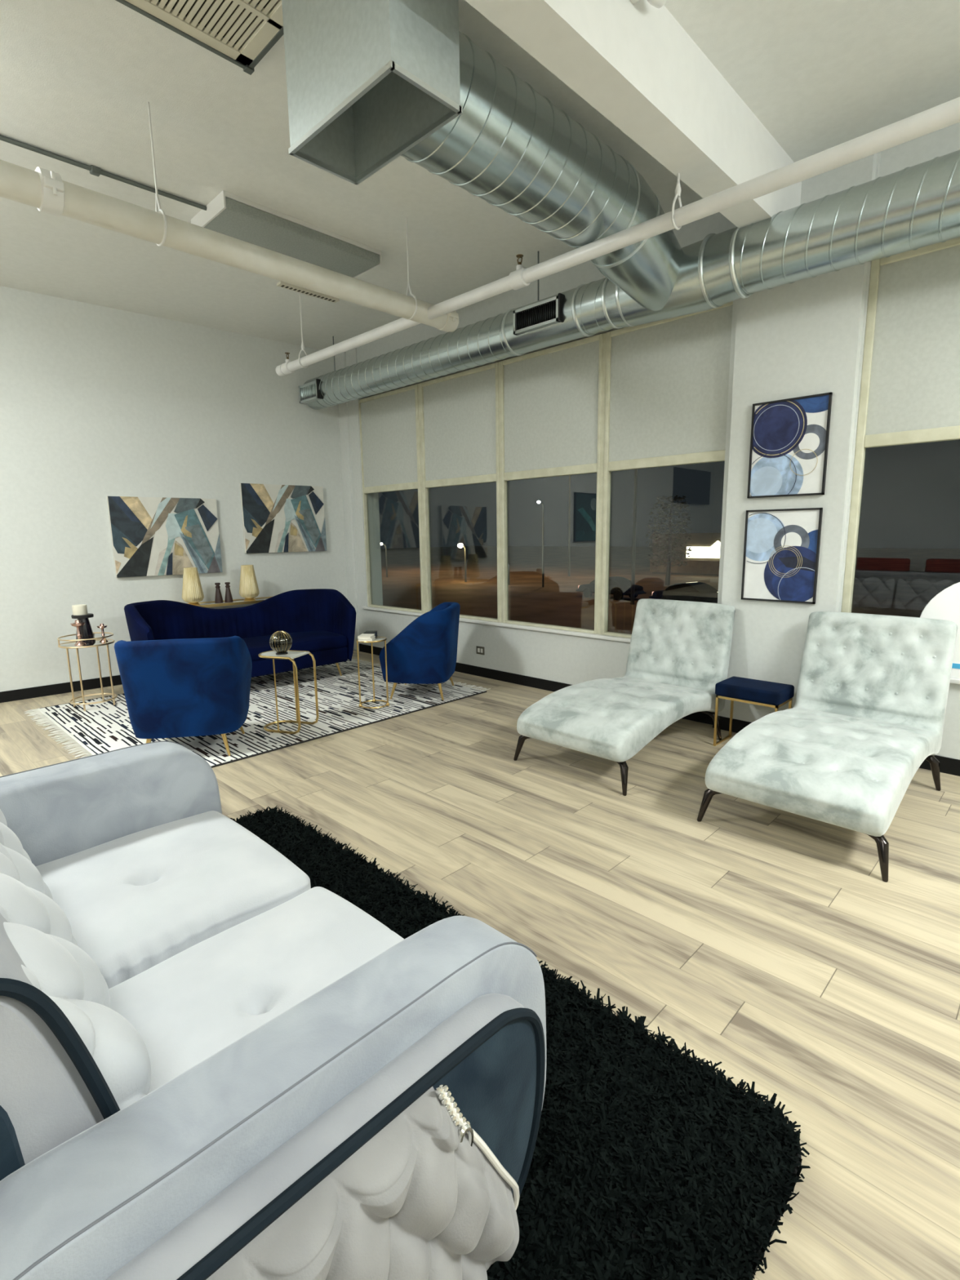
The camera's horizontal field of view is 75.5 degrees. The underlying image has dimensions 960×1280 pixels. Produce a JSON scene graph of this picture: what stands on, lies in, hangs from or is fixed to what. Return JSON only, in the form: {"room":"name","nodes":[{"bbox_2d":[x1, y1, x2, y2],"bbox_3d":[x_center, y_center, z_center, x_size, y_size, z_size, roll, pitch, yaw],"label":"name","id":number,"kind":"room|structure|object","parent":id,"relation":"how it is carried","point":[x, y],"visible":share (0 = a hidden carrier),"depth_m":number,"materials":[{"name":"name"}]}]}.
{"room":"lounge","nodes":[
{"label":"lounge","id":0,"kind":"room"},
{"bbox_2d":[0,285,347,692],"bbox_3d":[-6.534,-0.921,3.816,13.346,3.700,0.150,-9,13,-41],"label":"wall","id":1,"kind":"structure","parent":0,"point":[97,402],"depth_m":6.21,"materials":[{"name":"paint"}]},
{"bbox_2d":[0,675,122,702],"bbox_3d":[-6.493,0.868,4.029,12.823,0.102,0.012,-9,13,-41],"label":"baseboard","id":2,"kind":"structure","parent":1,"relation":"attached to","point":[65,687],"depth_m":6.06,"materials":[{"name":"black"}]},
{"bbox_2d":[106,496,222,577],"bbox_3d":[-3.299,-1.094,6.558,1.048,0.805,0.047,-9,13,-41],"label":"painting","id":3,"kind":"object","parent":1,"relation":"attached to","point":[150,536],"visible":0.99,"depth_m":6.51,"materials":[{"name":"paint"}]},
{"bbox_2d":[239,483,326,553],"bbox_3d":[-2.317,-1.443,7.384,1.013,0.785,0.047,-9,13,-41],"label":"painting","id":4,"kind":"object","parent":1,"relation":"attached to","point":[277,518],"visible":1,"depth_m":7.34,"materials":[{"name":"paint"}]},
{"bbox_2d":[0,650,959,1279],"bbox_3d":[-2.327,1.596,0.118,12.750,0.120,13.300,9,14,44],"label":"floor","id":5,"kind":"structure","parent":0,"point":[772,944],"depth_m":2.53,"materials":[{"name":"brown wood"}]},
{"bbox_2d":[186,596,271,607],"bbox_3d":[-2.769,-0.036,6.925,1.260,0.795,0.320,-9,13,-41],"label":"console table","id":6,"kind":"object","parent":5,"relation":"on","point":[236,602],"visible":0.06,"depth_m":6.78,"materials":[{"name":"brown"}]},
{"bbox_2d":[182,567,204,605],"bbox_3d":[-3.035,-0.564,6.536,0.212,0.395,0.212,9,14,44],"label":"hurricane vase","id":7,"kind":"object","parent":6,"relation":"on","point":[192,589],"visible":0.98,"depth_m":6.47,"materials":[{"name":"beige glass"}]},
{"bbox_2d":[214,582,223,603],"bbox_3d":[-2.845,-0.512,6.741,0.086,0.218,0.086,9,14,44],"label":"candle holder","id":8,"kind":"object","parent":6,"relation":"on","point":[218,599],"visible":1,"depth_m":6.72,"materials":[{"name":"brown ceramic"}]},
{"bbox_2d":[224,582,233,602],"bbox_3d":[-2.765,-0.525,6.808,0.086,0.218,0.086,9,14,44],"label":"candle holder","id":9,"kind":"object","parent":6,"relation":"on","point":[228,598],"visible":1,"depth_m":6.79,"materials":[{"name":"black wood"}]},
{"bbox_2d":[239,564,259,600],"bbox_3d":[-2.587,-0.638,6.931,0.212,0.395,0.212,9,14,44],"label":"hurricane vase","id":10,"kind":"object","parent":6,"relation":"on","point":[248,587],"visible":1,"depth_m":6.86,"materials":[{"name":"beige glass"}]},
{"bbox_2d":[23,658,490,768],"bbox_3d":[-1.948,0.554,5.738,2.608,0.012,3.321,9,14,44],"label":"striped rug","id":11,"kind":"object","parent":5,"relation":"on","point":[104,726],"visible":0.44,"depth_m":5.32,"materials":[{"name":"white fabric"}]},
{"bbox_2d":[57,631,117,711],"bbox_3d":[-3.492,0.278,5.555,0.430,0.641,0.430,9,14,44],"label":"tray table","id":12,"kind":"object","parent":11,"relation":"on","point":[68,645],"visible":0.93,"depth_m":5.51,"materials":[{"name":"gold mirror"}]},
{"bbox_2d":[70,619,86,645],"bbox_3d":[-3.481,-0.064,5.382,0.112,0.218,0.112,9,14,44],"label":"candlestick","id":13,"kind":"object","parent":12,"relation":"on","point":[77,624],"visible":0.96,"depth_m":5.37,"materials":[{"name":"gold metal"}]},
{"bbox_2d":[71,604,95,643],"bbox_3d":[-3.519,-0.144,5.504,0.168,0.336,0.168,9,14,44],"label":"candle holder","id":14,"kind":"object","parent":12,"relation":"on","point":[80,611],"visible":0.89,"depth_m":5.46,"materials":[{"name":"black ceramic"}]},
{"bbox_2d":[71,604,88,615],"bbox_3d":[-3.538,-0.267,5.482,0.112,0.086,0.112,9,14,44],"label":"candle","id":15,"kind":"object","parent":14,"relation":"on","point":[80,609],"depth_m":5.44,"materials":[{"name":"beige wax"}]},
{"bbox_2d":[60,639,112,646],"bbox_3d":[-3.495,0.031,5.513,0.410,0.013,0.410,9,14,44],"label":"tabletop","id":16,"kind":"object","parent":12,"relation":"on","point":[96,643],"depth_m":5.46,"materials":[{"name":"gold mirror"}]},
{"bbox_2d":[97,623,108,642],"bbox_3d":[-3.370,-0.065,5.541,0.084,0.164,0.084,9,14,44],"label":"candlestick","id":17,"kind":"object","parent":12,"relation":"on","point":[101,626],"visible":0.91,"depth_m":5.53,"materials":[{"name":"gold metal"}]},
{"bbox_2d":[114,635,252,755],"bbox_3d":[-2.047,0.359,4.393,0.814,0.837,0.668,-2,10,-9],"label":"armchair","id":18,"kind":"object","parent":11,"relation":"on","point":[184,687],"visible":0.97,"depth_m":4.10,"materials":[{"name":"blue fabric"}]},
{"bbox_2d":[124,588,355,677],"bbox_3d":[-2.362,0.004,6.318,2.140,0.892,0.847,-9,13,-41],"label":"curved sofa","id":19,"kind":"object","parent":11,"relation":"on","point":[320,622],"visible":0.73,"depth_m":6.51,"materials":[{"name":"blue fabric"}]},
{"bbox_2d":[242,630,346,661],"bbox_3d":[-2.322,0.090,6.288,1.906,0.130,0.730,-9,13,-41],"label":"seat cushion","id":20,"kind":"object","parent":19,"relation":"on","point":[317,642],"depth_m":6.47,"materials":[{"name":"blue fabric"}]},
{"bbox_2d":[257,649,319,733],"bbox_3d":[-1.509,0.396,4.825,0.394,0.597,0.269,2,10,17],"label":"c-table","id":21,"kind":"object","parent":11,"relation":"on","point":[291,655],"visible":0.94,"depth_m":4.75,"materials":[{"name":"gold metal"}]},
{"bbox_2d":[269,631,292,654],"bbox_3d":[-1.528,0.019,4.762,0.169,0.176,0.171,4,11,24],"label":"glass ball","id":22,"kind":"object","parent":21,"relation":"on","point":[280,642],"visible":1,"depth_m":4.71,"materials":[{"name":"gold"}]},
{"bbox_2d":[355,636,389,708],"bbox_3d":[-0.937,0.285,5.426,0.264,0.601,0.264,9,14,44],"label":"table","id":23,"kind":"object","parent":11,"relation":"on","point":[377,639],"visible":0.93,"depth_m":5.41,"materials":[{"name":"gold metal"}]},
{"bbox_2d":[358,635,375,641],"bbox_3d":[-0.969,-0.011,5.317,0.120,0.020,0.145,-1,10,1],"label":"book","id":24,"kind":"object","parent":23,"relation":"on","point":[372,638],"visible":0.65,"depth_m":5.25,"materials":[{"name":"beige paper"}]},
{"bbox_2d":[357,633,374,639],"bbox_3d":[-0.973,-0.032,5.317,0.115,0.022,0.135,0,10,5],"label":"book","id":25,"kind":"object","parent":24,"relation":"on","point":[363,636],"visible":1,"depth_m":5.26,"materials":[{"name":"beige paper"}]},
{"bbox_2d":[363,631,377,637],"bbox_3d":[-0.964,-0.049,5.461,0.100,0.045,0.135,-1,10,1],"label":"book","id":26,"kind":"object","parent":23,"relation":"on","point":[366,632],"visible":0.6,"depth_m":5.45,"materials":[{"name":"black paper"}]},
{"bbox_2d":[378,602,460,700],"bbox_3d":[-0.538,0.085,5.860,0.668,0.837,0.814,0,10,7],"label":"armchair","id":27,"kind":"object","parent":11,"relation":"on","point":[424,651],"visible":1,"depth_m":5.51,"materials":[{"name":"blue fabric"}]},
{"bbox_2d":[230,805,810,1279],"bbox_3d":[-0.863,1.203,1.761,2.818,0.055,2.117,9,14,44],"label":"shag rug","id":28,"kind":"object","parent":5,"relation":"on","point":[647,1162],"visible":0.26,"depth_m":1.50,"materials":[{"name":"black carpet"}]},
{"bbox_2d":[0,741,546,1279],"bbox_3d":[-0.871,0.750,1.646,2.188,0.928,1.075,9,14,44],"label":"loveseat","id":29,"kind":"object","parent":28,"relation":"on","point":[215,1064],"visible":1,"depth_m":1.04,"materials":[{"name":"grey fabric"}]},
{"bbox_2d":[0,809,53,899],"bbox_3d":[-1.370,0.584,1.683,0.755,0.515,0.295,9,14,44],"label":"tufted cushion","id":30,"kind":"object","parent":29,"relation":"on","point":[11,846],"depth_m":1.55,"materials":[{"name":"grey fabric"}]},
{"bbox_2d":[0,852,151,1110],"bbox_3d":[-0.836,0.665,1.169,0.725,0.515,0.295,9,14,44],"label":"tufted cushion","id":31,"kind":"object","parent":29,"relation":"on","point":[38,948],"depth_m":1.00,"materials":[{"name":"grey fabric"}]},
{"bbox_2d":[35,810,311,988],"bbox_3d":[-1.056,0.837,2.066,0.787,0.199,0.717,9,14,44],"label":"seat cushion","id":32,"kind":"object","parent":29,"relation":"on","point":[135,894],"depth_m":1.96,"materials":[{"name":"grey fabric"}]},
{"bbox_2d":[108,886,404,1094],"bbox_3d":[-0.500,0.921,1.531,0.753,0.199,0.717,9,14,44],"label":"seat cushion","id":33,"kind":"object","parent":29,"relation":"on","point":[193,1003],"depth_m":1.53,"materials":[{"name":"grey fabric"}]},
{"bbox_2d":[513,599,735,795],"bbox_3d":[1.045,0.275,4.300,0.856,0.968,1.550,9,14,44],"label":"chaise lounge","id":34,"kind":"object","parent":5,"relation":"on","point":[679,651],"visible":1,"depth_m":4.32,"materials":[{"name":"fabric"}]},
{"bbox_2d":[713,675,794,746],"bbox_3d":[1.887,0.525,4.292,0.430,0.455,0.300,9,14,44],"label":"stool","id":35,"kind":"object","parent":5,"relation":"on","point":[754,691],"visible":0.98,"depth_m":4.20,"materials":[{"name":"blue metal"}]},
{"bbox_2d":[715,675,794,705],"bbox_3d":[1.884,0.345,4.261,0.430,0.090,0.300,9,14,44],"label":"cushion","id":36,"kind":"object","parent":35,"relation":"on","point":[754,691],"depth_m":4.17,"materials":[{"name":"blue fabric"}]},
{"bbox_2d":[697,611,957,882],"bbox_3d":[1.955,0.418,3.396,0.856,0.968,1.550,9,14,44],"label":"chaise lounge","id":37,"kind":"object","parent":5,"relation":"on","point":[869,708],"visible":1,"depth_m":3.42,"materials":[{"name":"fabric"}]},
{"bbox_2d":[0,0,959,349],"bbox_3d":[-2.381,-2.183,-0.533,12.750,0.150,13.300,9,14,44],"label":"ceiling","id":38,"kind":"structure","parent":0,"point":[78,78],"depth_m":3.45,"materials":[{"name":"paint"}]},
{"bbox_2d":[0,134,206,210],"bbox_3d":[-2.560,-2.783,3.501,0.050,0.034,1.990,9,14,44],"label":"conduit","id":39,"kind":"object","parent":38,"relation":"attached to","point":[95,171],"visible":1,"depth_m":3.73,"materials":[{"name":"grey metal"}]},
{"bbox_2d":[115,0,284,75],"bbox_3d":[-1.226,-2.583,2.299,0.676,0.056,1.106,9,14,44],"label":"ceiling vent","id":40,"kind":"object","parent":38,"relation":"in","point":[242,33],"visible":0.94,"depth_m":2.65,"materials":[{"name":"grey metal"}]},
{"bbox_2d":[0,102,458,332],"bbox_3d":[-3.536,-2.079,1.380,0.220,0.674,9.555,9,14,44],"label":"pipe","id":41,"kind":"object","parent":38,"relation":"hanging from","point":[43,189],"visible":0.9,"depth_m":3.34,"materials":[{"name":"white metal"}]},
{"bbox_2d":[191,190,382,278],"bbox_3d":[-1.405,-2.960,4.631,0.530,0.100,1.260,9,14,44],"label":"ceiling light","id":42,"kind":"object","parent":38,"relation":"attached to","point":[228,214],"visible":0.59,"depth_m":4.44,"materials":[{"name":"white metal"}]},
{"bbox_2d":[276,280,339,302],"bbox_3d":[-1.564,-3.177,5.671,0.070,0.022,0.600,9,14,44],"label":"ceiling vent","id":43,"kind":"object","parent":38,"relation":"in","point":[281,284],"visible":0.99,"depth_m":5.64,"materials":[{"name":"beige metal"}]},
{"bbox_2d":[281,0,682,311],"bbox_3d":[0.374,-2.432,3.274,0.709,0.730,2.684,9,14,44],"label":"duct","id":44,"kind":"object","parent":38,"relation":"attached to","point":[371,84],"visible":0.98,"depth_m":2.70,"materials":[{"name":"metal"}]},
{"bbox_2d":[275,97,959,376],"bbox_3d":[1.792,-2.339,2.418,10.475,0.661,0.106,9,14,44],"label":"pipe","id":45,"kind":"object","parent":38,"relation":"hanging from","point":[944,115],"visible":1,"depth_m":3.16,"materials":[{"name":"white metal"}]},
{"bbox_2d":[298,149,959,409],"bbox_3d":[2.083,-2.466,3.440,11.455,0.766,0.428,9,14,44],"label":"ventilation duct","id":46,"kind":"object","parent":38,"relation":"hanging from","point":[914,207],"visible":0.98,"depth_m":3.82,"materials":[{"name":"metal"}]},
{"bbox_2d":[298,378,323,404],"bbox_3d":[-1.938,-2.858,7.149,0.406,0.206,0.104,9,14,44],"label":"air register","id":47,"kind":"object","parent":46,"relation":"attached to","point":[309,393],"depth_m":7.12,"materials":[{"name":"silver metal"}]},
{"bbox_2d":[512,293,564,335],"bbox_3d":[0.465,-2.519,4.825,0.466,0.191,0.104,9,14,44],"label":"air register","id":48,"kind":"object","parent":46,"relation":"attached to","point":[548,314],"depth_m":4.79,"materials":[{"name":"silver metal"}]},
{"bbox_2d":[465,0,801,227],"bbox_3d":[-2.455,-1.915,-0.467,0.190,0.400,12.820,9,14,44],"label":"beam","id":49,"kind":"structure","parent":38,"relation":"attached to","point":[635,64],"depth_m":2.71,"materials":[{"name":"paint"}]},
{"bbox_2d":[630,0,666,8],"bbox_3d":[0.302,-2.496,2.090,0.109,0.068,1.220,9,14,44],"label":"fitting","id":50,"kind":"object","parent":49,"relation":"attached to","point":[656,3],"visible":1,"depth_m":2.47,"materials":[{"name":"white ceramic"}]},
{"bbox_2d":[335,122,959,759],"bbox_3d":[2.420,-1.093,4.083,11.600,3.700,0.285,9,14,44],"label":"wall","id":51,"kind":"structure","parent":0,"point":[571,660],"depth_m":5.93,"materials":[{"name":"paint"}]},
{"bbox_2d":[358,384,424,613],"bbox_3d":[-1.045,-1.604,7.329,1.121,2.500,0.063,9,14,44],"label":"window","id":52,"kind":"structure","parent":51,"relation":"attached to","point":[389,439],"depth_m":7.19,"materials":[{"name":"paint"}]},
{"bbox_2d":[419,362,500,622],"bbox_3d":[-0.203,-1.476,6.519,1.146,2.500,0.063,9,14,44],"label":"window","id":53,"kind":"structure","parent":51,"relation":"attached to","point":[460,411],"depth_m":6.38,"materials":[{"name":"fabric"}]},
{"bbox_2d":[476,645,484,654],"bbox_3d":[0.003,0.110,6.542,0.116,0.084,0.009,9,14,44],"label":"wall outlet","id":54,"kind":"object","parent":51,"relation":"attached to","point":[480,650],"visible":1,"depth_m":6.54,"materials":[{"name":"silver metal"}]},
{"bbox_2d":[500,333,602,634],"bbox_3d":[0.635,-1.349,5.712,1.134,2.500,0.063,9,14,44],"label":"window","id":55,"kind":"structure","parent":51,"relation":"attached to","point":[551,397],"depth_m":5.56,"materials":[{"name":"fabric"}]},
{"bbox_2d":[359,643,959,776],"bbox_3d":[2.395,0.707,4.240,11.460,0.100,0.092,9,14,44],"label":"baseboard","id":56,"kind":"structure","parent":51,"relation":"attached to","point":[947,765],"depth_m":5.92,"materials":[{"name":"black"}]},
{"bbox_2d":[600,301,733,638],"bbox_3d":[1.479,-1.221,4.901,1.143,2.500,0.063,9,14,44],"label":"window","id":57,"kind":"structure","parent":51,"relation":"attached to","point":[667,380],"depth_m":4.80,"materials":[{"name":"fabric"}]},
{"bbox_2d":[841,236,959,613],"bbox_3d":[3.040,-0.984,3.399,1.745,2.500,0.063,9,14,44],"label":"window","id":58,"kind":"structure","parent":51,"relation":"attached to","point":[909,393],"depth_m":3.71,"materials":[{"name":"fabric"}]},
{"bbox_2d":[920,582,959,679],"bbox_3d":[2.981,-0.061,3.552,0.780,0.630,0.026,9,14,44],"label":"board","id":59,"kind":"object","parent":51,"relation":"on","point":[944,606],"visible":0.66,"depth_m":3.70,"materials":[{"name":"white"}]},
{"bbox_2d":[717,152,877,722],"bbox_3d":[2.112,-1.118,4.252,0.762,3.700,0.170,9,14,44],"label":"column","id":60,"kind":"structure","parent":0,"point":[801,338],"depth_m":4.10,"materials":[{"name":"paint"}]},
{"bbox_2d":[741,507,822,604],"bbox_3d":[2.061,-0.578,4.263,0.487,0.630,0.024,9,14,44],"label":"framed print","id":61,"kind":"object","parent":60,"relation":"attached to","point":[781,547],"visible":1,"depth_m":4.25,"materials":[{"name":"paper"}]},
{"bbox_2d":[746,391,832,497],"bbox_3d":[2.054,-1.280,4.139,0.487,0.630,0.024,9,14,44],"label":"framed print","id":62,"kind":"object","parent":60,"relation":"attached to","point":[789,438],"visible":1,"depth_m":4.13,"materials":[{"name":"paper"}]},
{"label":"outside","id":63,"kind":"structure","parent":0,"visible":0},
{"bbox_2d":[380,546,959,634],"bbox_3d":[28.936,-10.590,86.430,240.000,0.300,155.100,9,14,44],"label":"ground","id":64,"kind":"structure","parent":63,"point":[899,582],"depth_m":57.45,"materials":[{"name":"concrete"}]},
{"bbox_2d":[380,542,387,577],"bbox_3d":[-10.192,-8.465,65.690,0.304,3.648,0.849,9,14,44],"label":"street lamp","id":65,"kind":"object","parent":64,"relation":"on","point":[381,544],"visible":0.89,"depth_m":65.86,"materials":[{"name":"grey metal"}]},
{"bbox_2d":[457,543,466,582],"bbox_3d":[-1.631,-7.130,57.388,0.494,3.598,0.949,9,14,44],"label":"street lamp","id":66,"kind":"object","parent":64,"relation":"on","point":[460,545],"visible":1,"depth_m":57.55,"materials":[{"name":"grey metal"}]},
{"bbox_2d":[507,562,510,585],"bbox_3d":[2.282,-5.825,53.825,0.304,2.128,0.849,9,14,44],"label":"street lamp","id":67,"kind":"object","parent":64,"relation":"on","point":[508,578],"visible":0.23,"depth_m":54.05,"materials":[{"name":"grey metal"}]},
{"bbox_2d":[537,501,544,586],"bbox_3d":[4.980,-7.816,50.803,0.247,7.004,0.819,9,14,44],"label":"street lamp","id":68,"kind":"object","parent":64,"relation":"on","point":[538,502],"visible":1,"depth_m":51.04,"materials":[{"name":"grey metal"}]},
{"bbox_2d":[575,576,646,599],"bbox_3d":[8.883,-3.597,42.359,1.800,1.440,4.760,-9,13,-39],"label":"car","id":69,"kind":"object","parent":64,"relation":"on","point":[619,586],"visible":0.86,"depth_m":41.19,"materials":[{"name":"grey paint"}]},
{"bbox_2d":[630,469,637,604],"bbox_3d":[9.088,-9.099,37.024,0.600,14.100,1.020,9,14,44],"label":"lamp","id":70,"kind":"object","parent":64,"relation":"on","point":[634,520],"visible":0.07,"depth_m":37.75,"materials":[{"name":"grey metal"}]},
{"bbox_2d":[645,494,691,585],"bbox_3d":[15.553,-8.186,51.239,3.647,7.313,3.788,9,14,44],"label":"tree","id":71,"kind":"object","parent":64,"relation":"on","point":[679,507],"visible":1,"depth_m":50.93,"materials":[{"name":"green plant"}]},
{"bbox_2d":[648,582,718,603],"bbox_3d":[12.424,-2.705,36.893,1.800,1.440,4.760,-7,11,-31],"label":"car","id":72,"kind":"object","parent":64,"relation":"on","point":[702,592],"visible":0.8,"depth_m":36.06,"materials":[{"name":"grey paint"}]},
{"bbox_2d":[649,533,720,576],"bbox_3d":[26.197,-8.938,63.823,14.000,4.200,9.200,9,14,44],"label":"building","id":73,"kind":"structure","parent":64,"relation":"on","point":[704,559],"depth_m":62.23,"materials":[{"name":"paint"}]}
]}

